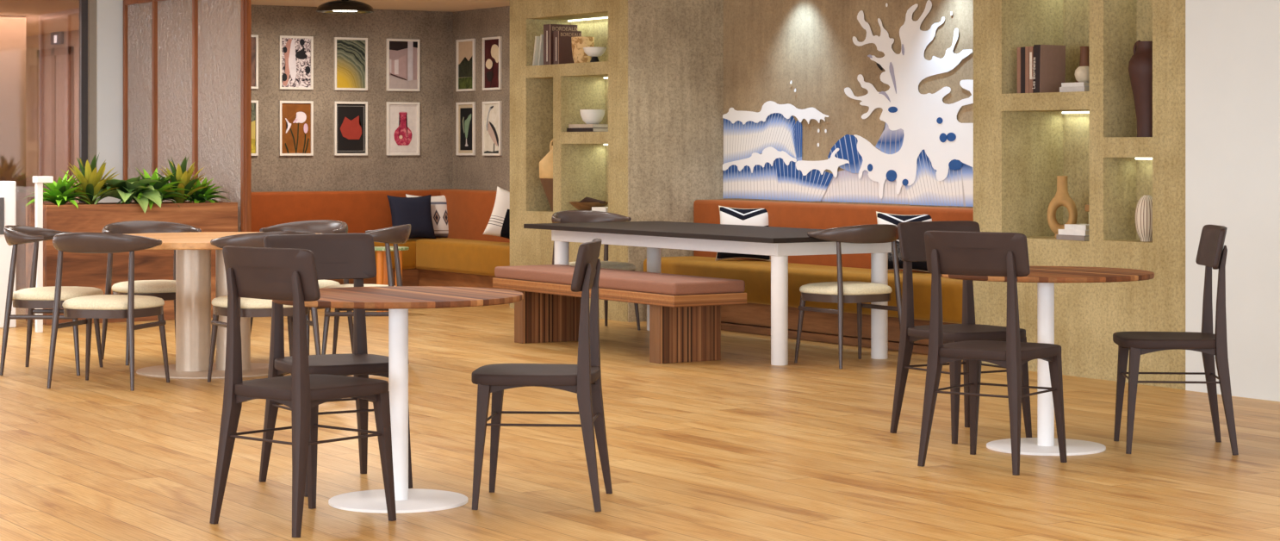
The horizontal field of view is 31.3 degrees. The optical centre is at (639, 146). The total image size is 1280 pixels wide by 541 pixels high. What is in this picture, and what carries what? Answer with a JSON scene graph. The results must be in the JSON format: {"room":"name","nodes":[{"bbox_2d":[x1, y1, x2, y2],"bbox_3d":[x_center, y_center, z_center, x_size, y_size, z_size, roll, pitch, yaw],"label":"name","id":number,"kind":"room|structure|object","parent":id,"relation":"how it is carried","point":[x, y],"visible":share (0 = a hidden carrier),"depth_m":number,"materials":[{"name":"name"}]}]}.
{"room":"common room","nodes":[
{"label":"common room","id":0,"kind":"room"},
{"bbox_2d":[0,14,25,284],"bbox_3d":[-6.372,0.030,21.146,1.230,2.500,0.500,0,0,-33],"label":"wall","id":1,"kind":"structure","parent":0,"point":[12,27],"depth_m":21.20,"materials":[{"name":"beige paint"}]},
{"bbox_2d":[25,29,79,204],"bbox_3d":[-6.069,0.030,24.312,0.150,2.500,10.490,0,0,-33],"label":"door frame","id":2,"kind":"structure","parent":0,"point":[34,43],"depth_m":25.08,"materials":[{"name":"paint"}]},
{"bbox_2d":[37,46,73,203],"bbox_3d":[-6.261,0.115,24.432,0.045,2.330,1.100,0,0,-33],"label":"door","id":3,"kind":"structure","parent":2,"relation":"in","point":[54,65],"depth_m":24.38,"materials":[{"name":"wood"}]},
{"bbox_2d":[50,31,63,44],"bbox_3d":[-6.223,-1.175,24.362,0.046,0.170,0.320,0,0,-33],"label":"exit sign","id":4,"kind":"object","parent":2,"relation":"attached to","point":[57,38],"visible":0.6,"depth_m":24.30,"materials":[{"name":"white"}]},
{"bbox_2d":[0,0,509,36],"bbox_3d":[-4.843,-1.280,10.553,17.200,0.120,35.000,0,0,-33],"label":"ceiling","id":5,"kind":"structure","parent":0,"point":[42,16],"depth_m":20.02,"materials":[{"name":"paint"}]},
{"bbox_2d":[316,0,374,13],"bbox_3d":[-2.425,-1.162,18.766,0.480,0.114,0.480,0,0,-33],"label":"dome lamp","id":6,"kind":"object","parent":5,"relation":"attached to","point":[338,6],"visible":1,"depth_m":18.61,"materials":[{"name":"black metal"}]},
{"bbox_2d":[96,0,452,202],"bbox_3d":[-3.037,0.030,19.930,3.558,2.500,0.160,0,0,-33],"label":"wall","id":7,"kind":"structure","parent":0,"point":[431,169],"depth_m":20.04,"materials":[{"name":"paint"}]},
{"bbox_2d":[79,0,96,203],"bbox_3d":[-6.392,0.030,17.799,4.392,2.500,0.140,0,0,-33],"label":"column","id":8,"kind":"structure","parent":7,"relation":"in","point":[87,8],"depth_m":18.91,"materials":[{"name":"grey metal"}]},
{"bbox_2d":[251,100,258,155],"bbox_3d":[-3.421,-0.158,19.574,0.310,0.475,0.022,0,0,-33],"label":"framed picture","id":9,"kind":"object","parent":7,"relation":"attached to","point":[254,103],"visible":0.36,"depth_m":19.64},
{"bbox_2d":[251,119,255,139],"bbox_3d":[-3.425,-0.158,19.580,0.270,0.435,0.006,0,0,-33],"label":"print","id":10,"kind":"object","parent":9,"relation":"attached to","point":[253,121],"depth_m":19.64},
{"bbox_2d":[251,34,258,88],"bbox_3d":[-3.421,-0.728,19.574,0.310,0.465,0.022,0,0,-33],"label":"framed picture","id":11,"kind":"object","parent":7,"relation":"attached to","point":[254,37],"visible":0.34,"depth_m":19.64},
{"bbox_2d":[251,37,255,86],"bbox_3d":[-3.425,-0.728,19.580,0.270,0.425,0.006,0,0,-33],"label":"print","id":12,"kind":"object","parent":11,"relation":"attached to","point":[253,39],"depth_m":19.64},
{"bbox_2d":[279,100,313,155],"bbox_3d":[-2.989,-0.158,19.850,0.315,0.475,0.022,0,0,-33],"label":"framed picture","id":13,"kind":"object","parent":7,"relation":"attached to","point":[295,117],"visible":1,"depth_m":19.85},
{"bbox_2d":[279,35,313,89],"bbox_3d":[-2.989,-0.728,19.850,0.315,0.465,0.022,0,0,-33],"label":"framed picture","id":14,"kind":"object","parent":7,"relation":"attached to","point":[295,52],"visible":1,"depth_m":19.85},
{"bbox_2d":[334,101,367,155],"bbox_3d":[-2.549,-0.158,20.131,0.320,0.475,0.022,0,0,-33],"label":"framed picture","id":15,"kind":"object","parent":7,"relation":"attached to","point":[351,118],"visible":1,"depth_m":20.13},
{"bbox_2d":[334,37,367,90],"bbox_3d":[-2.549,-0.728,20.131,0.320,0.465,0.022,0,0,-33],"label":"framed picture","id":16,"kind":"object","parent":7,"relation":"attached to","point":[351,54],"visible":1,"depth_m":20.13},
{"bbox_2d":[385,101,419,155],"bbox_3d":[-2.117,-0.158,20.407,0.325,0.475,0.022,0,0,-33],"label":"framed picture","id":17,"kind":"object","parent":7,"relation":"attached to","point":[402,119],"visible":1,"depth_m":20.41,"materials":[{"name":"paper"}]},
{"bbox_2d":[385,38,419,91],"bbox_3d":[-2.117,-0.728,20.407,0.325,0.465,0.022,0,0,-33],"label":"framed picture","id":18,"kind":"object","parent":7,"relation":"attached to","point":[402,55],"visible":1,"depth_m":20.41},
{"bbox_2d":[389,47,416,80],"bbox_3d":[-2.121,-0.728,20.413,0.285,0.425,0.006,0,0,-33],"label":"print","id":19,"kind":"object","parent":18,"relation":"attached to","point":[402,60],"depth_m":20.41},
{"bbox_2d":[0,284,1279,540],"bbox_3d":[-4.843,1.340,10.553,17.200,0.120,35.000,0,0,-33],"label":"floor","id":20,"kind":"structure","parent":0,"point":[738,446],"depth_m":9.46,"materials":[{"name":"brown wood"}]},
{"bbox_2d":[0,175,53,332],"bbox_3d":[-4.558,0.743,15.795,0.785,1.075,0.710,0,0,-33],"label":"gate","id":21,"kind":"object","parent":20,"relation":"on","point":[8,189],"visible":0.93,"depth_m":16.07,"materials":[{"name":"white metal"}]},
{"bbox_2d":[0,225,103,375],"bbox_3d":[-3.344,0.866,12.999,0.536,0.831,0.599,0,0,2],"label":"chair","id":22,"kind":"object","parent":20,"relation":"on","point":[32,297],"visible":0.8,"depth_m":12.79,"materials":[{"name":"brown paint"}]},
{"bbox_2d":[12,285,103,300],"bbox_3d":[-3.318,0.832,12.998,0.483,0.061,0.505,0,0,2],"label":"seat cushion","id":23,"kind":"object","parent":22,"relation":"on","point":[32,293],"depth_m":12.81,"materials":[{"name":"beige leather"}]},
{"bbox_2d":[46,232,169,391],"bbox_3d":[-2.843,0.866,12.234,0.599,0.831,0.536,0,0,13],"label":"chair","id":24,"kind":"object","parent":20,"relation":"on","point":[129,306],"visible":1,"depth_m":12.05,"materials":[{"name":"brown wood"}]},
{"bbox_2d":[62,294,164,310],"bbox_3d":[-2.837,0.832,12.259,0.505,0.061,0.483,0,0,13],"label":"seat cushion","id":25,"kind":"object","parent":24,"relation":"on","point":[97,301],"depth_m":12.08,"materials":[{"name":"beige fabric"}]},
{"bbox_2d":[25,201,237,325],"bbox_3d":[-3.760,0.850,16.928,1.460,0.860,0.480,0,0,-33],"label":"planter box","id":26,"kind":"object","parent":20,"relation":"on","point":[79,270],"visible":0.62,"depth_m":16.64,"materials":[{"name":"brown wood"}]},
{"bbox_2d":[24,169,91,208],"bbox_3d":[-4.205,0.324,16.599,0.481,0.308,0.487,0,0,22],"label":"bromeliad","id":27,"kind":"object","parent":26,"relation":"in","point":[59,193],"visible":0.78,"depth_m":16.52,"materials":[{"name":"green plant"}]},
{"bbox_2d":[58,152,118,204],"bbox_3d":[-4.038,0.243,16.763,0.536,0.406,0.508,0,0,-33],"label":"bromeliad","id":28,"kind":"object","parent":26,"relation":"on","point":[89,174],"visible":0.79,"depth_m":16.69,"materials":[{"name":"green plant"}]},
{"bbox_2d":[92,175,164,213],"bbox_3d":[-3.776,0.353,16.863,0.605,0.275,0.608,0,0,-33],"label":"potted broadleaf","id":29,"kind":"object","parent":26,"relation":"in","point":[127,189],"visible":0.84,"depth_m":16.73,"materials":[{"name":"green plant"}]},
{"bbox_2d":[116,167,192,208],"bbox_3d":[-3.616,0.308,16.973,0.558,0.317,0.589,0,0,-33],"label":"bromeliad","id":30,"kind":"object","parent":26,"relation":"in","point":[161,185],"visible":0.63,"depth_m":16.91,"materials":[{"name":"green plant"}]},
{"bbox_2d":[155,156,211,203],"bbox_3d":[-3.447,0.257,17.117,0.496,0.378,0.489,0,0,-33],"label":"bromeliad","id":31,"kind":"object","parent":26,"relation":"in","point":[181,172],"visible":0.81,"depth_m":17.05,"materials":[{"name":"green plant"}]},
{"bbox_2d":[186,177,229,203],"bbox_3d":[-3.317,0.352,17.225,0.416,0.244,0.436,0,0,-33],"label":"bromeliad","id":32,"kind":"object","parent":26,"relation":"in","point":[201,195],"visible":0.72,"depth_m":17.16,"materials":[{"name":"green plant"}]},
{"bbox_2d":[101,220,201,365],"bbox_3d":[-2.913,0.866,13.660,0.599,0.831,0.536,0,0,-33],"label":"chair","id":33,"kind":"object","parent":20,"relation":"on","point":[165,289],"visible":0.56,"depth_m":13.69,"materials":[{"name":"brown paint"}]},
{"bbox_2d":[111,279,175,293],"bbox_3d":[-2.898,0.832,13.638,0.505,0.061,0.483,0,0,-33],"label":"seat cushion","id":34,"kind":"object","parent":33,"relation":"on","point":[140,286],"depth_m":13.43,"materials":[{"name":"beige leather"}]},
{"bbox_2d":[123,0,251,231],"bbox_3d":[-3.609,0.030,18.065,0.065,2.500,2.335,0,0,-35],"label":"partition wall","id":35,"kind":"structure","parent":20,"relation":"on","point":[187,64],"depth_m":17.96,"materials":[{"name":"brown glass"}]},
{"bbox_2d":[126,231,268,379],"bbox_3d":[-2.429,0.897,12.996,1.500,0.765,1.500,0,0,-33],"label":"pedestal table","id":36,"kind":"object","parent":20,"relation":"on","point":[193,250],"visible":0.46,"depth_m":12.89,"materials":[{"name":"brown wood"}]},
{"bbox_2d":[207,231,321,382],"bbox_3d":[-2.029,0.866,12.333,0.599,0.831,0.536,0,0,-29],"label":"chair","id":37,"kind":"object","parent":20,"relation":"on","point":[248,307],"visible":0.37,"depth_m":12.17,"materials":[{"name":"brown paint"}]},
{"bbox_2d":[211,295,292,308],"bbox_3d":[-2.041,0.832,12.356,0.505,0.061,0.483,0,0,-29],"label":"seat cushion","id":38,"kind":"object","parent":37,"relation":"on","point":[220,301],"depth_m":12.13,"materials":[{"name":"fabric"}]},
{"bbox_2d":[250,219,353,354],"bbox_3d":[-2.053,0.866,13.782,0.599,0.831,0.536,0,0,32],"label":"chair","id":39,"kind":"object","parent":20,"relation":"on","point":[319,226],"visible":0.3,"depth_m":13.95,"materials":[{"name":"brown paint"}]},
{"bbox_2d":[317,279,340,288],"bbox_3d":[-2.067,0.832,13.760,0.505,0.061,0.483,0,0,32],"label":"seat cushion","id":40,"kind":"object","parent":39,"relation":"on","point":[322,283],"depth_m":13.67,"materials":[{"name":"fabric"}]},
{"bbox_2d":[209,245,396,537],"bbox_3d":[-1.139,0.810,7.782,0.450,0.945,0.477,0,0,40],"label":"dining chair","id":41,"kind":"object","parent":20,"relation":"on","point":[282,274],"visible":1,"depth_m":7.68,"materials":[{"name":"brown paint"}]},
{"bbox_2d":[258,233,412,497],"bbox_3d":[-1.147,0.810,8.630,0.450,0.945,0.477,0,0,-31],"label":"dining chair","id":42,"kind":"object","parent":20,"relation":"on","point":[337,256],"visible":0.68,"depth_m":8.77,"materials":[{"name":"brown paint"}]},
{"bbox_2d":[321,223,410,354],"bbox_3d":[-1.594,0.866,13.222,0.536,0.831,0.599,0,0,0],"label":"chair","id":43,"kind":"object","parent":20,"relation":"on","point":[395,235],"visible":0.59,"depth_m":13.02,"materials":[{"name":"brown paint"}]},
{"bbox_2d":[321,284,388,288],"bbox_3d":[-1.620,0.832,13.222,0.483,0.061,0.505,0,0,0],"label":"seat cushion","id":44,"kind":"object","parent":43,"relation":"on","point":[339,285],"depth_m":13.17,"materials":[{"name":"fabric"}]},
{"bbox_2d":[251,188,509,304],"bbox_3d":[-2.200,0.833,18.865,2.805,0.895,2.515,0,0,-33],"label":"sofa","id":45,"kind":"object","parent":20,"relation":"on","point":[468,257],"visible":0.38,"depth_m":19.66,"materials":[{"name":"orange leather"}]},
{"bbox_2d":[386,194,435,238],"bbox_3d":[-1.991,0.618,19.904,0.442,0.390,0.169,0,0,-36],"label":"cushion","id":46,"kind":"object","parent":45,"relation":"on","point":[416,212],"visible":0.88,"depth_m":19.86,"materials":[{"name":"fabric"}]},
{"bbox_2d":[405,193,448,238],"bbox_3d":[-1.858,0.617,20.154,0.420,0.394,0.147,0,0,-25],"label":"cushion","id":47,"kind":"object","parent":45,"relation":"on","point":[438,206],"visible":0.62,"depth_m":20.14,"materials":[{"name":"fabric"}]},
{"bbox_2d":[483,186,509,238],"bbox_3d":[-1.040,0.582,18.843,0.516,0.505,0.187,0,0,4],"label":"cushion","id":48,"kind":"object","parent":45,"relation":"on","point":[499,223],"visible":0.38,"depth_m":18.79,"materials":[{"name":"fabric"}]},
{"bbox_2d":[374,246,409,311],"bbox_3d":[-1.950,1.030,17.670,0.320,0.500,0.320,0,0,-33],"label":"side table","id":49,"kind":"object","parent":20,"relation":"on","point":[382,273],"visible":0.47,"depth_m":17.59,"materials":[{"name":"orange wood"}]},
{"bbox_2d":[272,285,523,513],"bbox_3d":[-0.869,0.905,8.214,0.900,0.750,0.900,0,0,-33],"label":"round table","id":50,"kind":"object","parent":20,"relation":"on","point":[397,300],"visible":0.87,"depth_m":8.18,"materials":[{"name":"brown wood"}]},
{"bbox_2d":[471,237,612,511],"bbox_3d":[-0.357,0.810,8.231,0.477,0.945,0.450,0,0,5],"label":"dining chair","id":51,"kind":"object","parent":20,"relation":"on","point":[583,378],"visible":1,"depth_m":8.04,"materials":[{"name":"brown paint"}]},
{"bbox_2d":[509,0,627,322],"bbox_3d":[-0.209,0.030,17.601,0.840,2.500,1.750,0,0,-33],"label":"shelving","id":52,"kind":"object","parent":20,"relation":"on","point":[544,99],"visible":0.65,"depth_m":17.59,"materials":[{"name":"paint"}]},
{"bbox_2d":[532,36,540,65],"bbox_3d":[-0.759,-0.747,17.923,0.160,0.235,0.068,0,0,-33],"label":"book","id":53,"kind":"object","parent":52,"relation":"on","point":[537,38],"visible":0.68,"depth_m":17.88,"materials":[{"name":"paper"}]},
{"bbox_2d":[537,34,543,65],"bbox_3d":[-0.720,-0.752,17.872,0.150,0.244,0.070,0,0,-33],"label":"book","id":54,"kind":"object","parent":52,"relation":"on","point":[540,62],"visible":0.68,"depth_m":17.83,"materials":[{"name":"paper"}]},
{"bbox_2d":[539,138,553,211],"bbox_3d":[-0.644,0.220,17.780,0.288,0.566,0.288,0,0,-33],"label":"jug","id":55,"kind":"object","parent":52,"relation":"on","point":[546,164],"visible":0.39,"depth_m":17.69,"materials":[{"name":"ceramic"}]},
{"bbox_2d":[543,24,577,64],"bbox_3d":[-0.615,-0.789,17.782,0.253,0.318,0.112,0,0,-33],"label":"book","id":56,"kind":"object","parent":52,"relation":"on","point":[549,29],"visible":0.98,"depth_m":17.71,"materials":[{"name":"brown paper"}]},
{"bbox_2d":[553,30,582,64],"bbox_3d":[-0.556,-0.761,17.654,0.215,0.262,0.087,0,0,-33],"label":"book","id":57,"kind":"object","parent":52,"relation":"on","point":[562,44],"visible":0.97,"depth_m":17.59,"materials":[{"name":"brown paper"}]},
{"bbox_2d":[571,36,594,62],"bbox_3d":[-0.437,-0.733,17.438,0.176,0.205,0.176,0,0,-33],"label":"vase","id":58,"kind":"object","parent":52,"relation":"on","point":[578,43],"visible":0.74,"depth_m":17.37,"materials":[{"name":"brown wood"}]},
{"bbox_2d":[566,127,608,131],"bbox_3d":[-0.385,-0.125,17.328,0.170,0.030,0.380,0,0,-33],"label":"book","id":59,"kind":"object","parent":52,"relation":"on","point":[583,129],"visible":0.84,"depth_m":17.19,"materials":[{"name":"black paper"}]},
{"bbox_2d":[568,124,608,128],"bbox_3d":[-0.382,-0.154,17.324,0.160,0.028,0.350,0,0,-33],"label":"book","id":60,"kind":"object","parent":59,"relation":"on","point":[570,126],"visible":0.82,"depth_m":17.21,"materials":[{"name":"paper"}]},
{"bbox_2d":[579,109,604,124],"bbox_3d":[-0.360,-0.224,17.309,0.190,0.110,0.190,0,0,-33],"label":"bowl","id":61,"kind":"object","parent":60,"relation":"on","point":[589,116],"visible":0.98,"depth_m":17.24,"materials":[{"name":"white ceramic"}]},
{"bbox_2d":[569,201,608,210],"bbox_3d":[-0.384,0.463,17.317,0.310,0.085,0.310,0,0,-33],"label":"wooden bowl","id":62,"kind":"object","parent":52,"relation":"on","point":[580,206],"visible":0.56,"depth_m":17.21,"materials":[{"name":"brown wood"}]},
{"bbox_2d":[578,196,605,203],"bbox_3d":[-0.357,0.422,17.269,0.054,0.082,0.332,0,0,-40],"label":"driftwood","id":63,"kind":"object","parent":62,"relation":"on","point":[587,199],"visible":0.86,"depth_m":17.28,"materials":[{"name":"wood"}]},
{"bbox_2d":[583,47,606,62],"bbox_3d":[-0.341,-0.688,17.185,0.180,0.115,0.180,0,0,-33],"label":"footed bowl","id":64,"kind":"object","parent":52,"relation":"on","point":[594,52],"visible":0.96,"depth_m":17.13,"materials":[{"name":"white ceramic"}]},
{"bbox_3d":[-0.249,0.492,17.060,0.150,0.026,0.220,0,0,-33],"label":"book","id":65,"kind":"object","parent":52,"relation":"on","visible":0},
{"bbox_2d":[591,206,608,211],"bbox_3d":[-0.249,0.467,17.060,0.140,0.024,0.200,0,0,-33],"label":"book","id":66,"kind":"object","parent":65,"relation":"on","point":[599,208],"visible":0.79,"depth_m":17.02,"materials":[{"name":"paper"}]},
{"bbox_2d":[551,210,639,330],"bbox_3d":[-0.324,0.866,15.943,0.599,0.831,0.536,0,0,-33],"label":"chair","id":67,"kind":"object","parent":20,"relation":"on","point":[567,216],"visible":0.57,"depth_m":16.12,"materials":[{"name":"brown paint"}]},
{"bbox_2d":[569,260,635,270],"bbox_3d":[-0.310,0.832,15.921,0.505,0.061,0.483,0,0,-33],"label":"seat cushion","id":68,"kind":"object","parent":67,"relation":"on","point":[607,264],"depth_m":15.78,"materials":[{"name":"beige leather"}]},
{"bbox_2d":[492,264,746,363],"bbox_3d":[-0.169,1.036,14.307,0.520,0.488,2.175,0,0,-33],"label":"bench","id":69,"kind":"object","parent":20,"relation":"on","point":[685,311],"visible":0.97,"depth_m":13.66,"materials":[{"name":"leather"}]},
{"bbox_2d":[523,221,899,365],"bbox_3d":[0.449,0.904,14.658,1.100,0.752,2.900,0,0,-33],"label":"table","id":70,"kind":"object","parent":20,"relation":"on","point":[779,243],"visible":0.81,"depth_m":13.77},
{"bbox_2d":[643,199,973,354],"bbox_3d":[1.324,0.838,15.276,0.720,0.885,3.780,0,0,-33],"label":"banquette","id":71,"kind":"object","parent":20,"relation":"on","point":[754,317],"visible":0.29,"depth_m":15.28,"materials":[{"name":"orange leather"}]},
{"bbox_2d":[714,205,770,261],"bbox_3d":[0.744,0.616,16.170,0.421,0.391,0.173,0,0,20],"label":"cushion","id":72,"kind":"object","parent":71,"relation":"on","point":[728,215],"visible":0.48,"depth_m":16.13,"materials":[{"name":"fabric"}]},
{"bbox_2d":[876,211,932,273],"bbox_3d":[1.705,0.616,14.669,0.421,0.391,0.173,0,0,23],"label":"cushion","id":73,"kind":"object","parent":71,"relation":"on","point":[882,218],"visible":0.28,"depth_m":14.63,"materials":[{"name":"fabric"}]},
{"bbox_2d":[794,223,901,368],"bbox_3d":[1.238,0.866,13.441,0.599,0.831,0.536,0,0,-33],"label":"chair","id":74,"kind":"object","parent":20,"relation":"on","point":[840,292],"visible":0.98,"depth_m":13.26,"materials":[{"name":"brown paint"}]},
{"bbox_2d":[799,281,892,295],"bbox_3d":[1.224,0.832,13.463,0.505,0.061,0.483,0,0,-33],"label":"seat cushion","id":75,"kind":"object","parent":74,"relation":"on","point":[829,288],"depth_m":13.29,"materials":[{"name":"fabric"}]},
{"bbox_2d":[889,220,1031,443],"bbox_3d":[1.427,0.810,10.108,0.450,0.945,0.477,0,0,-30],"label":"dining chair","id":76,"kind":"object","parent":20,"relation":"on","point":[910,234],"visible":0.66,"depth_m":10.16,"materials":[{"name":"brown paint"}]},
{"bbox_2d":[917,230,1067,475],"bbox_3d":[1.428,0.810,9.197,0.450,0.945,0.477,0,0,36],"label":"dining chair","id":77,"kind":"object","parent":20,"relation":"on","point":[947,252],"visible":1,"depth_m":9.08,"materials":[{"name":"brown paint"}]},
{"bbox_2d":[940,266,1154,455],"bbox_3d":[1.723,0.905,9.692,0.900,0.750,0.900,0,0,-33],"label":"round table","id":78,"kind":"object","parent":20,"relation":"on","point":[1045,444],"visible":0.8,"depth_m":9.66,"materials":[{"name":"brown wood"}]},
{"bbox_2d":[973,0,1185,389],"bbox_3d":[2.771,0.030,12.937,0.840,2.500,1.700,0,0,-33],"label":"shelving","id":79,"kind":"object","parent":20,"relation":"on","point":[1022,141],"visible":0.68,"depth_m":12.62,"materials":[{"name":"paint"}]},
{"bbox_2d":[1017,47,1020,93],"bbox_3d":[2.256,-0.439,13.213,0.170,0.268,0.030,0,0,-33],"label":"book","id":80,"kind":"object","parent":79,"relation":"on","point":[1018,48],"visible":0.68,"depth_m":13.16,"materials":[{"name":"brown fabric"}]},
{"bbox_2d":[1020,46,1025,93],"bbox_3d":[2.275,-0.439,13.184,0.170,0.268,0.034,0,0,-33],"label":"book","id":81,"kind":"object","parent":79,"relation":"on","point":[1022,48],"visible":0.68,"depth_m":13.14,"materials":[{"name":"black paper"}]},
{"bbox_2d":[1025,46,1029,93],"bbox_3d":[2.294,-0.439,13.154,0.170,0.268,0.030,0,0,-33],"label":"book","id":82,"kind":"object","parent":79,"relation":"on","point":[1027,48],"visible":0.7,"depth_m":13.11,"materials":[{"name":"brown paper"}]},
{"bbox_2d":[1029,46,1033,93],"bbox_3d":[2.315,-0.439,13.129,0.182,0.268,0.030,0,0,-33],"label":"book","id":83,"kind":"object","parent":79,"relation":"on","point":[1031,48],"visible":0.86,"depth_m":13.08,"materials":[{"name":"beige paper"}]},
{"bbox_2d":[1031,44,1065,93],"bbox_3d":[2.345,-0.443,13.092,0.193,0.275,0.065,0,1,-33],"label":"book","id":84,"kind":"object","parent":79,"relation":"on","point":[1049,60],"visible":1,"depth_m":13.05,"materials":[{"name":"brown paper"}]},
{"bbox_2d":[1047,175,1077,237],"bbox_3d":[2.425,0.347,13.107,0.172,0.355,0.104,0,0,17],"label":"ring vase","id":85,"kind":"object","parent":79,"relation":"on","point":[1062,197],"visible":0.77,"depth_m":13.08,"materials":[{"name":"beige ceramic"}]},
{"bbox_2d":[1056,234,1089,241],"bbox_3d":[2.483,0.511,12.839,0.170,0.028,0.225,0,0,-33],"label":"book","id":86,"kind":"object","parent":79,"relation":"on","point":[1058,236],"visible":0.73,"depth_m":12.78,"materials":[{"name":"paper"}]},
{"bbox_2d":[1058,229,1089,236],"bbox_3d":[2.488,0.481,12.836,0.165,0.030,0.215,0,0,-33],"label":"book","id":87,"kind":"object","parent":86,"relation":"on","point":[1066,232],"visible":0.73,"depth_m":12.78,"materials":[{"name":"paper"}]},
{"bbox_2d":[1064,223,1089,229],"bbox_3d":[2.498,0.452,12.816,0.150,0.028,0.170,0,0,-33],"label":"book","id":88,"kind":"object","parent":87,"relation":"on","point":[1073,226],"visible":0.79,"depth_m":12.77,"materials":[{"name":"paper"}]},
{"bbox_2d":[1059,86,1089,92],"bbox_3d":[2.486,-0.320,12.826,0.160,0.030,0.200,0,0,-33],"label":"book","id":89,"kind":"object","parent":79,"relation":"on","point":[1074,88],"visible":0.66,"depth_m":12.76,"materials":[{"name":"paper"}]},
{"bbox_2d":[1061,81,1089,86],"bbox_3d":[2.484,-0.346,12.825,0.145,0.022,0.180,0,0,-33],"label":"book","id":90,"kind":"object","parent":89,"relation":"on","point":[1084,83],"visible":0.73,"depth_m":12.77,"materials":[{"name":"paper"}]},
{"bbox_2d":[1074,66,1089,82],"bbox_3d":[2.494,-0.404,12.813,0.108,0.092,0.108,0,0,-33],"label":"stone pot","id":91,"kind":"object","parent":90,"relation":"on","point":[1082,73],"visible":0.86,"depth_m":12.78,"materials":[{"name":"stone"}]},
{"bbox_2d":[1075,46,1089,82],"bbox_3d":[2.552,-0.439,13.094,0.130,0.268,0.130,0,0,-33],"label":"vase","id":92,"kind":"object","parent":79,"relation":"on","point":[1084,51],"visible":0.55,"depth_m":13.07,"materials":[{"name":"ceramic"}]},
{"bbox_2d":[1128,40,1152,136],"bbox_3d":[2.765,-0.315,12.399,0.222,0.530,0.222,0,0,-7],"label":"amphora","id":93,"kind":"object","parent":79,"relation":"on","point":[1140,64],"visible":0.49,"depth_m":12.34,"materials":[{"name":"ceramic"}]},
{"bbox_2d":[1135,195,1152,241],"bbox_3d":[2.754,0.390,12.398,0.128,0.250,0.128,0,0,-33],"label":"vase","id":94,"kind":"object","parent":79,"relation":"on","point":[1144,208],"visible":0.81,"depth_m":12.35,"materials":[{"name":"ceramic"}]},
{"bbox_2d":[1112,224,1238,455],"bbox_3d":[2.261,0.810,9.696,0.477,0.945,0.450,0,0,5],"label":"dining chair","id":95,"kind":"object","parent":20,"relation":"on","point":[1211,252],"visible":1,"depth_m":9.52,"materials":[{"name":"brown paint"}]},
{"bbox_2d":[627,0,723,322],"bbox_3d":[0.267,0.030,16.860,0.836,2.500,0.012,0,0,-33],"label":"wall","id":96,"kind":"structure","parent":0,"point":[675,47],"depth_m":16.84,"materials":[{"name":"grey concrete"}]},
{"bbox_2d":[452,0,973,208],"bbox_3d":[1.039,0.030,16.630,0.242,2.500,9.790,0,0,-33],"label":"wall","id":97,"kind":"structure","parent":0,"point":[768,45],"depth_m":16.22,"materials":[{"name":"paint"}]},
{"bbox_2d":[455,101,475,155],"bbox_3d":[-1.561,-0.158,20.451,0.022,0.475,0.330,0,0,-33],"label":"framed picture","id":98,"kind":"object","parent":97,"relation":"attached to","point":[465,112],"visible":1,"depth_m":20.46},
{"bbox_2d":[458,104,472,153],"bbox_3d":[-1.555,-0.158,20.455,0.006,0.435,0.290,0,0,-33],"label":"print","id":99,"kind":"object","parent":98,"relation":"attached to","point":[465,111],"depth_m":20.46},
{"bbox_2d":[455,38,475,91],"bbox_3d":[-1.561,-0.728,20.451,0.022,0.465,0.330,0,0,-33],"label":"framed picture","id":100,"kind":"object","parent":97,"relation":"attached to","point":[465,49],"visible":1,"depth_m":20.46},
{"bbox_2d":[458,41,472,77],"bbox_3d":[-1.555,-0.728,20.455,0.006,0.425,0.290,0,0,-33],"label":"print","id":101,"kind":"object","parent":100,"relation":"attached to","point":[465,48],"depth_m":20.46},
{"bbox_2d":[482,100,502,155],"bbox_3d":[-1.300,-0.158,20.043,0.022,0.475,0.320,0,0,-33],"label":"framed picture","id":102,"kind":"object","parent":97,"relation":"attached to","point":[492,111],"visible":1,"depth_m":20.05},
{"bbox_2d":[484,103,498,151],"bbox_3d":[-1.294,-0.158,20.047,0.006,0.435,0.280,0,0,-33],"label":"print","id":103,"kind":"object","parent":102,"relation":"attached to","point":[491,109],"depth_m":20.05},
{"bbox_2d":[482,36,502,90],"bbox_3d":[-1.300,-0.728,20.043,0.022,0.465,0.320,0,0,-33],"label":"framed picture","id":104,"kind":"object","parent":97,"relation":"attached to","point":[492,46],"visible":1,"depth_m":20.04},
{"bbox_2d":[484,38,498,87],"bbox_3d":[-1.294,-0.728,20.047,0.006,0.425,0.280,0,0,-33],"label":"print","id":105,"kind":"object","parent":104,"relation":"attached to","point":[491,45],"depth_m":20.05},
{"bbox_2d":[722,0,973,206],"bbox_3d":[1.493,-0.290,15.702,0.011,1.359,3.242,0,0,-33],"label":"wall mural","id":106,"kind":"object","parent":97,"relation":"attached to","point":[902,172],"visible":1,"depth_m":15.46,"materials":[{"name":"white paint"}]},
{"bbox_2d":[886,169,896,181],"bbox_3d":[1.694,0.197,15.380,0.001,0.078,0.116,0,0,-33],"label":"wall art","id":107,"kind":"object","parent":106,"relation":"attached to","point":[891,175],"depth_m":15.38},
{"bbox_2d":[939,133,946,142],"bbox_3d":[1.983,-0.057,14.928,0.001,0.060,0.075,0,0,-33],"label":"wall art","id":108,"kind":"object","parent":106,"relation":"attached to","point":[942,137],"depth_m":14.93},
{"bbox_2d":[946,132,956,141],"bbox_3d":[2.026,-0.061,14.860,0.001,0.057,0.095,0,0,-33],"label":"wall art","id":109,"kind":"object","parent":106,"relation":"attached to","point":[951,136],"depth_m":14.86},
{"bbox_2d":[948,160,962,169],"bbox_3d":[2.048,0.120,14.826,0.001,0.067,0.135,0,0,-33],"label":"wall art","id":110,"kind":"object","parent":106,"relation":"attached to","point":[953,164],"depth_m":14.83},
{"bbox_2d":[1185,0,1279,401],"bbox_3d":[7.261,0.030,6.158,1.132,2.500,14.560,0,0,-33],"label":"wall","id":111,"kind":"structure","parent":0,"point":[1233,46],"depth_m":11.68,"materials":[{"name":"beige paint"}]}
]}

